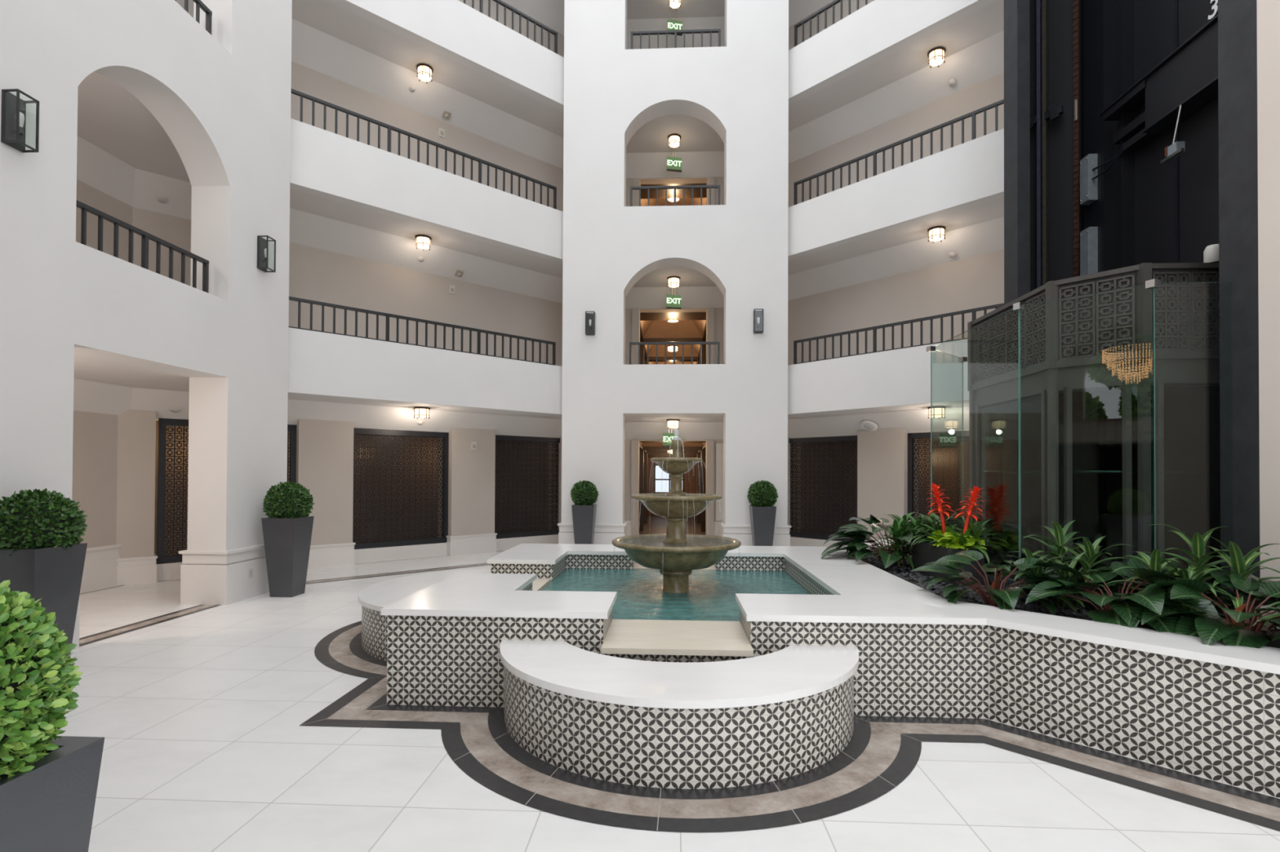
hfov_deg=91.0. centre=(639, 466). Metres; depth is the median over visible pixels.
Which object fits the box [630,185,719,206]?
railing
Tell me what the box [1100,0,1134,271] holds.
trim
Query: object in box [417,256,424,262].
smoke detector
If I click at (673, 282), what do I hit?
ceiling lamp
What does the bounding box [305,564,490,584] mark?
trim
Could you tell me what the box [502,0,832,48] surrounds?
ceiling
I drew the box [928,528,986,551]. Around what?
pothos
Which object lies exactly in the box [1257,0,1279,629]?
wall
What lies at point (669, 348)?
ceiling lamp
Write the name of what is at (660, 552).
bowl
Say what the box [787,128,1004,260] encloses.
wall
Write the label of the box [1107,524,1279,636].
dracaena
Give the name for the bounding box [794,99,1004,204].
railing
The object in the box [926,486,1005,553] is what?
bromeliad
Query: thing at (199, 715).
floor
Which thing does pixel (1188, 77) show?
beam
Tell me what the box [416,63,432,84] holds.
ceiling lamp
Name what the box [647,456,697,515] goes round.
wall
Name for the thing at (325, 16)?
ceiling
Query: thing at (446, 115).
fire alarm strobe
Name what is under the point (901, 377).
wall
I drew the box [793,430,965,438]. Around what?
wall header
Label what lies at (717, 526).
baseboard
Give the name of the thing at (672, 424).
ceiling lamp
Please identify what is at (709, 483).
trim
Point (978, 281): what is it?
wall
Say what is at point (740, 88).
wall
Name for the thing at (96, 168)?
ceiling
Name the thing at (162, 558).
lattice screen
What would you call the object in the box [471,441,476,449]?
wall plate
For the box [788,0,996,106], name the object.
wall
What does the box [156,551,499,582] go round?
trim
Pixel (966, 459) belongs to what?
wall
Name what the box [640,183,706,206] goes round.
beams
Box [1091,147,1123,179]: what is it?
cable
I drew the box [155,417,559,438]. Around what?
wall header
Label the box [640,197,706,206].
ceiling
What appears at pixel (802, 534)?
lattice screen
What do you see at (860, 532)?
philodendron
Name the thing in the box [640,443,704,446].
ceiling
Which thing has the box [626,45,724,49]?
wall
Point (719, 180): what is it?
wall
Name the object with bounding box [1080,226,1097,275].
junction box
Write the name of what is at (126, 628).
trim
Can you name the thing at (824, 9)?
railing
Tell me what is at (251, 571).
wall outlet
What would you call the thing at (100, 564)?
baseboard
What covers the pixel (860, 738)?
trim
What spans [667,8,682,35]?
exit sign
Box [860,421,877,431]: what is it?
ceiling speaker
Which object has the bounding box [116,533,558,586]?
baseboard
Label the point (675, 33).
railing
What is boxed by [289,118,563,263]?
wall
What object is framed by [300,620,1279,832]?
trim
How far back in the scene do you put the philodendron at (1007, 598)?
4.65 m
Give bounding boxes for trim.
[79,604,204,639]
[79,604,215,644]
[79,604,221,646]
[80,585,123,594]
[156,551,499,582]
[299,626,919,831]
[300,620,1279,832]
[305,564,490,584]
[306,563,484,582]
[306,563,489,583]
[326,624,1279,821]
[349,631,1279,808]
[631,308,714,364]
[631,440,714,535]
[632,177,715,206]
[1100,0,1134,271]
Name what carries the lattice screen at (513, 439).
attached to the wall at (324, 448)
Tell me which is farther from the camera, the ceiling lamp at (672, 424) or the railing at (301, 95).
the ceiling lamp at (672, 424)
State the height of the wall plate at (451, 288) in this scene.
0.150 m
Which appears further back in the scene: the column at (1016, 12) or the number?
the column at (1016, 12)
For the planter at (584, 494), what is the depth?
11.12 m
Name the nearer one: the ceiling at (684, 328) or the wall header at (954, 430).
the wall header at (954, 430)
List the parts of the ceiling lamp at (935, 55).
ceiling plate, lamp shade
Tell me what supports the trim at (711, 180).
attached to the wall
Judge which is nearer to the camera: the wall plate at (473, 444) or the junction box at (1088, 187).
the junction box at (1088, 187)
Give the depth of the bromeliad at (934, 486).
5.98 m
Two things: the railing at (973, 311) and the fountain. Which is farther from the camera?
the railing at (973, 311)
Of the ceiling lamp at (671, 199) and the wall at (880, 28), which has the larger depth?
the ceiling lamp at (671, 199)
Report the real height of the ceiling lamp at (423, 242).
0.182 m
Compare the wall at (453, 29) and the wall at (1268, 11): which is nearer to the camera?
the wall at (1268, 11)
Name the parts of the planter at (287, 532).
planter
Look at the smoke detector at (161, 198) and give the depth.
8.78 m
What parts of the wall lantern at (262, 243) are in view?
plate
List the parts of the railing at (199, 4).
rail, post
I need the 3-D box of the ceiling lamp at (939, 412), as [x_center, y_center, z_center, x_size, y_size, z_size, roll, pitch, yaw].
[4.839,-0.883,10.266,0.268,0.182,0.268,0,-1,-16]
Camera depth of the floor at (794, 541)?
12.87 m
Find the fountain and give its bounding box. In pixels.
[608,432,741,593]
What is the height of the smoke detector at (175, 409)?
0.088 m
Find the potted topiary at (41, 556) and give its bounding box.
[0,488,87,665]
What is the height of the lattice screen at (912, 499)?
2.070 m
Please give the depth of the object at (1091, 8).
7.68 m
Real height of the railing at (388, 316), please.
0.445 m
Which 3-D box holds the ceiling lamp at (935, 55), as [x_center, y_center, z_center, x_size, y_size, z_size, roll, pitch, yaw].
[4.867,-6.713,10.327,0.268,0.182,0.268,1,-1,-21]
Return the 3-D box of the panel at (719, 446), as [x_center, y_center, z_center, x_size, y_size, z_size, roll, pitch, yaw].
[1.895,0.345,13.845,0.440,1.720,0.050,0,-1,3]
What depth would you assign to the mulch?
5.26 m
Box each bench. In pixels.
[358,568,490,661]
[499,640,858,789]
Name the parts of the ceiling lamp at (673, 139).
lamp shade, ceiling plate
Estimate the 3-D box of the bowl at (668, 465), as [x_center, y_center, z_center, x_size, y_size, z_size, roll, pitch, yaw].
[0.349,-0.009,6.040,0.498,0.152,0.498,0,-1,3]
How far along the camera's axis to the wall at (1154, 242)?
7.06 m
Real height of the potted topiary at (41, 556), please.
1.417 m
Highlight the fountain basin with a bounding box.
[381,538,1279,798]
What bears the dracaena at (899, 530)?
in the fountain basin
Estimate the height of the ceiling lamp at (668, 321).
0.146 m
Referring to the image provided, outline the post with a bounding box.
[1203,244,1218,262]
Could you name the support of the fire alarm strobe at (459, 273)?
attached to the ceiling at (96, 168)
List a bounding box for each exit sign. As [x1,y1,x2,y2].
[662,421,677,447]
[666,146,681,172]
[666,287,681,309]
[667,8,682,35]
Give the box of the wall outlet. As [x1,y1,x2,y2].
[248,568,253,578]
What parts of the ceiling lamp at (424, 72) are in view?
ceiling plate, lamp shade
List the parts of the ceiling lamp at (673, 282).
ceiling plate, lamp shade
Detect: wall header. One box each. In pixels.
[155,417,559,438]
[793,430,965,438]
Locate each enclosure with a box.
[926,279,1231,604]
[967,262,1221,613]
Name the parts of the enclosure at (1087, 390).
crown frame, crown panel, car glass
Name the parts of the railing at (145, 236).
rail, post, post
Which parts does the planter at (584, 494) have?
planter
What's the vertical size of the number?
0.189 m
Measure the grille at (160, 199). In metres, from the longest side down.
0.087 x 0.087 x 0.015 m
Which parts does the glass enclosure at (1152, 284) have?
glass panel, glass panel, glass panel, glass panel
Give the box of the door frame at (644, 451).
[639,441,706,531]
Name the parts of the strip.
reader strip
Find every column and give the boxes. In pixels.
[1004,0,1030,304]
[1217,0,1260,621]
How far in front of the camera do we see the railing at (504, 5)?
11.31 m
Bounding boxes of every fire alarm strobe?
[441,110,451,119]
[454,270,463,277]
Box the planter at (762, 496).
[746,480,777,546]
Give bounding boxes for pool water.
[541,568,810,621]
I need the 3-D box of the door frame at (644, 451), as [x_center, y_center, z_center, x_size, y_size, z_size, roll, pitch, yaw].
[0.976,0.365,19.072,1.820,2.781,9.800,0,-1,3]
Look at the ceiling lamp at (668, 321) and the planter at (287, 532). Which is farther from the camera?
the ceiling lamp at (668, 321)
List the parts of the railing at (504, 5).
post, rail, post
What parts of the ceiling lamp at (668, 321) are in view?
lamp shade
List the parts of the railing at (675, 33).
post, post, rail, post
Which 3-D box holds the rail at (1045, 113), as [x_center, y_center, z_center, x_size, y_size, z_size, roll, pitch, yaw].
[5.315,-4.513,8.325,0.145,12.350,0.490,1,-1,-42]
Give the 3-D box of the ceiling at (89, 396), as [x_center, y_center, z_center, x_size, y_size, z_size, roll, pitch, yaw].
[0.426,-0.850,7.723,15.070,0.347,12.450,0,-1,3]
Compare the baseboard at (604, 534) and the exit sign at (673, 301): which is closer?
the baseboard at (604, 534)
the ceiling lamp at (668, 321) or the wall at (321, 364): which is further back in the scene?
the ceiling lamp at (668, 321)
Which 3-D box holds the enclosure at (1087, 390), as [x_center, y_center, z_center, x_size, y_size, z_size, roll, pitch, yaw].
[4.443,-0.001,6.012,1.798,3.170,2.553,0,-1,3]
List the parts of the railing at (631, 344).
post, post, rail, post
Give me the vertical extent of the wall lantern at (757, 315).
0.410 m
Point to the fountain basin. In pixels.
(1171, 700)
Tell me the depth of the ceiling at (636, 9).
13.35 m
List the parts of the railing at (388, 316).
post, rail, rail, post, post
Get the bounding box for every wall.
[0,0,292,551]
[71,410,723,547]
[75,179,724,364]
[115,409,561,558]
[132,0,564,366]
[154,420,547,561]
[288,327,562,415]
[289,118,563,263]
[325,0,564,112]
[561,0,788,525]
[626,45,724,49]
[626,176,724,206]
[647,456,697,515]
[648,456,696,514]
[787,0,1004,365]
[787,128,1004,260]
[787,338,968,415]
[787,427,918,538]
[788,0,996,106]
[801,436,968,535]
[1029,0,1218,291]
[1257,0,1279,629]
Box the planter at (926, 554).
[911,538,984,586]
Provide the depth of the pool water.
6.07 m
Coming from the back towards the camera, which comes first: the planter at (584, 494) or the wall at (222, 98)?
the planter at (584, 494)
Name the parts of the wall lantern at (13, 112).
plate, bulb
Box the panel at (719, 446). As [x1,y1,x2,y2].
[715,443,723,521]
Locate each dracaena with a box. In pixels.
[873,512,929,569]
[902,510,962,546]
[946,515,1008,563]
[991,520,1133,613]
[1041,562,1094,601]
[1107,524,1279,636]
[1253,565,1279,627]
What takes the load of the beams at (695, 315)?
attached to the wall
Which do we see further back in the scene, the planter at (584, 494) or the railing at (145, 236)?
the planter at (584, 494)
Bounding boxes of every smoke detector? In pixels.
[155,194,168,204]
[168,405,181,413]
[408,85,415,92]
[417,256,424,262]
[417,420,423,425]
[948,79,955,86]
[948,252,955,257]
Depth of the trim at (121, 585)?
8.21 m
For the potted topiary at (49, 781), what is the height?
1.373 m
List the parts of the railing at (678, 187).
post, post, rail, post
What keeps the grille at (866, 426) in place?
attached to the ceiling speaker
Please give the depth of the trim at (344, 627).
3.25 m
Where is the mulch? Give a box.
[860,548,1147,626]
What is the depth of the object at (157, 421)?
12.32 m
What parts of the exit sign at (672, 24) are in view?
sign plate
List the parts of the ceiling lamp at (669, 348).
lamp shade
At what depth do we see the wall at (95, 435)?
8.27 m
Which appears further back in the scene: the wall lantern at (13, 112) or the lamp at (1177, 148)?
the lamp at (1177, 148)
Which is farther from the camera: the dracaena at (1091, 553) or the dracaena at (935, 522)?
the dracaena at (935, 522)
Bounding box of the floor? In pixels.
[57,514,1279,851]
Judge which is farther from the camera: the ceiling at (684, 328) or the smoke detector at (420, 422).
the ceiling at (684, 328)
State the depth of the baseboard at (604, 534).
11.49 m
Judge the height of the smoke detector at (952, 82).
0.079 m
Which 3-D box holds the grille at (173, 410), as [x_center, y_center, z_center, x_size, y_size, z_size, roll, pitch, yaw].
[-6.568,-0.797,8.898,0.087,0.015,0.087,1,-34,-42]
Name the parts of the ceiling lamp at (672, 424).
lamp shade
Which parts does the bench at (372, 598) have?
seat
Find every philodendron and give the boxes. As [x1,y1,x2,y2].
[820,514,946,568]
[911,550,1065,615]
[1019,554,1236,633]
[1122,570,1279,648]
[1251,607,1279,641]
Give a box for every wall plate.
[438,127,444,137]
[448,284,454,293]
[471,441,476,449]
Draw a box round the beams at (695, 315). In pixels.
[640,311,706,364]
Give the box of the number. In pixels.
[1208,0,1217,19]
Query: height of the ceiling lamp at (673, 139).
0.182 m
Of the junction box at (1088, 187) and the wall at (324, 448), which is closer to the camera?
the junction box at (1088, 187)
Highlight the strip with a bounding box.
[1072,0,1079,276]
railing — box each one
[75,200,208,293]
[174,0,212,35]
[288,296,555,365]
[291,88,556,209]
[463,0,557,53]
[629,342,719,364]
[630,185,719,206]
[631,28,720,48]
[793,302,1004,364]
[794,0,874,47]
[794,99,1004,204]
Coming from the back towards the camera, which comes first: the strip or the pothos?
the strip
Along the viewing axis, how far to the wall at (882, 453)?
11.65 m
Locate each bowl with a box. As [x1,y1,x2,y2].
[611,533,741,570]
[631,493,721,517]
[650,457,702,474]
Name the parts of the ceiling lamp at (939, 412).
lamp shade, ceiling plate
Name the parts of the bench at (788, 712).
seat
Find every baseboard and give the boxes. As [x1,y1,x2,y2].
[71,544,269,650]
[80,544,121,593]
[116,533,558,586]
[557,521,791,546]
[624,520,723,536]
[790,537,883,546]
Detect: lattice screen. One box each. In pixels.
[156,417,296,564]
[352,427,448,549]
[494,435,559,538]
[789,435,857,541]
[907,430,968,533]
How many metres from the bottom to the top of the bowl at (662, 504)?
0.212 m
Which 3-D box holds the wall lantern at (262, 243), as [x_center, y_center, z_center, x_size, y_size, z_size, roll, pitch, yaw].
[-4.727,-2.693,7.966,0.135,0.410,0.165,0,-1,3]
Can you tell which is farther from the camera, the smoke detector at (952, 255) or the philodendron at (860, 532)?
the smoke detector at (952, 255)
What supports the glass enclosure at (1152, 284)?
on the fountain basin
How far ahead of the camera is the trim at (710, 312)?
13.94 m
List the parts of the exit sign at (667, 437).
sign plate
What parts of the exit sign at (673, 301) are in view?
sign plate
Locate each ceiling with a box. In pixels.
[73,355,968,422]
[73,377,968,439]
[76,135,1004,308]
[77,71,1004,287]
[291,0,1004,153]
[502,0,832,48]
[626,0,724,19]
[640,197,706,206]
[640,320,706,364]
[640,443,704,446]
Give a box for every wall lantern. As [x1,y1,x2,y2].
[0,88,39,152]
[257,235,275,272]
[585,311,595,335]
[753,308,763,333]
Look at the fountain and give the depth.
5.83 m
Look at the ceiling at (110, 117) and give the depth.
9.64 m
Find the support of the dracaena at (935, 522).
in the planter at (926, 554)
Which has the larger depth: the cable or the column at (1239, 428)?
the cable
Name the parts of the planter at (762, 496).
planter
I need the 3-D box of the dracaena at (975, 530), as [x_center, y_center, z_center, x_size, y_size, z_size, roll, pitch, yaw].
[3.093,0.678,5.810,0.586,0.430,0.708,1,-1,-26]
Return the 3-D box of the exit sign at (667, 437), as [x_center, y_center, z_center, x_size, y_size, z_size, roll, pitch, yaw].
[0.638,-0.690,13.243,0.322,0.545,0.060,0,-1,-11]
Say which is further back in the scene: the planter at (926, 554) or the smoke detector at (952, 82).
the smoke detector at (952, 82)
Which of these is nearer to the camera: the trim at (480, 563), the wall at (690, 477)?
the trim at (480, 563)
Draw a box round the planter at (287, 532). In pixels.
[261,480,315,597]
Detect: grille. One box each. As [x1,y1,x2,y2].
[158,197,166,202]
[171,408,179,412]
[863,423,874,430]
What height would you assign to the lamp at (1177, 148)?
0.493 m
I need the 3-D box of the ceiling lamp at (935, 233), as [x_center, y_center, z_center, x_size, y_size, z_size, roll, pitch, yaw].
[4.853,-3.798,10.296,0.268,0.182,0.268,0,-1,0]
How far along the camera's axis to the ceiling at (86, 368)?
9.42 m
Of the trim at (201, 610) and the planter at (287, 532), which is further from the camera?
the planter at (287, 532)
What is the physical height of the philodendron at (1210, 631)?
0.449 m
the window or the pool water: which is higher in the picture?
the window
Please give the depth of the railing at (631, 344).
11.69 m
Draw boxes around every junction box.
[1080,153,1097,205]
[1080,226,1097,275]
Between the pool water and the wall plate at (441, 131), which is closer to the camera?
the pool water
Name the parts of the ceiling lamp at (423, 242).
lamp shade, ceiling plate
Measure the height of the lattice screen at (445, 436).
2.070 m
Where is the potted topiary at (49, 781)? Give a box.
[0,580,104,851]
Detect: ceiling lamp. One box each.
[413,407,430,418]
[414,235,431,250]
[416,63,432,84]
[666,197,679,203]
[666,275,679,288]
[666,320,679,323]
[666,345,678,352]
[666,419,679,429]
[667,133,680,149]
[668,0,680,10]
[927,46,945,67]
[927,226,946,243]
[927,406,946,418]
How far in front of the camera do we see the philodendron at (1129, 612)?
3.99 m
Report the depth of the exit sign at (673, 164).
13.29 m
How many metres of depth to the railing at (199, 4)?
7.21 m
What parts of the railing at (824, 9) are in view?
post, rail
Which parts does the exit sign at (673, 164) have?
sign plate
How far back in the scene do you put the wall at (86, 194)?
8.51 m
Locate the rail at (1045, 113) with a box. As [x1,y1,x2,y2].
[1030,0,1063,288]
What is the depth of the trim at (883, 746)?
3.28 m
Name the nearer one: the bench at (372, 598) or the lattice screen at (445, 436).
the bench at (372, 598)
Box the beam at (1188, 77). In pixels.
[1097,13,1217,151]
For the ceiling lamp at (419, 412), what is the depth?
10.65 m
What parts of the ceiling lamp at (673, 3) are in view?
lamp shade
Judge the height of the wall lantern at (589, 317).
0.410 m
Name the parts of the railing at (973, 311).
post, post, rail, rail, post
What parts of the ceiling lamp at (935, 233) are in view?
lamp shade, ceiling plate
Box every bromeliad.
[911,483,982,543]
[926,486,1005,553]
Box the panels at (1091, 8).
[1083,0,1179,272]
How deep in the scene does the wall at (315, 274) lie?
11.35 m
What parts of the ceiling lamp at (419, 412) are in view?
lamp shade, ceiling plate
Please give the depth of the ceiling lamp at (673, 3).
12.98 m
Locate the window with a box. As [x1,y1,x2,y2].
[653,464,684,493]
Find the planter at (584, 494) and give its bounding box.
[570,480,598,544]

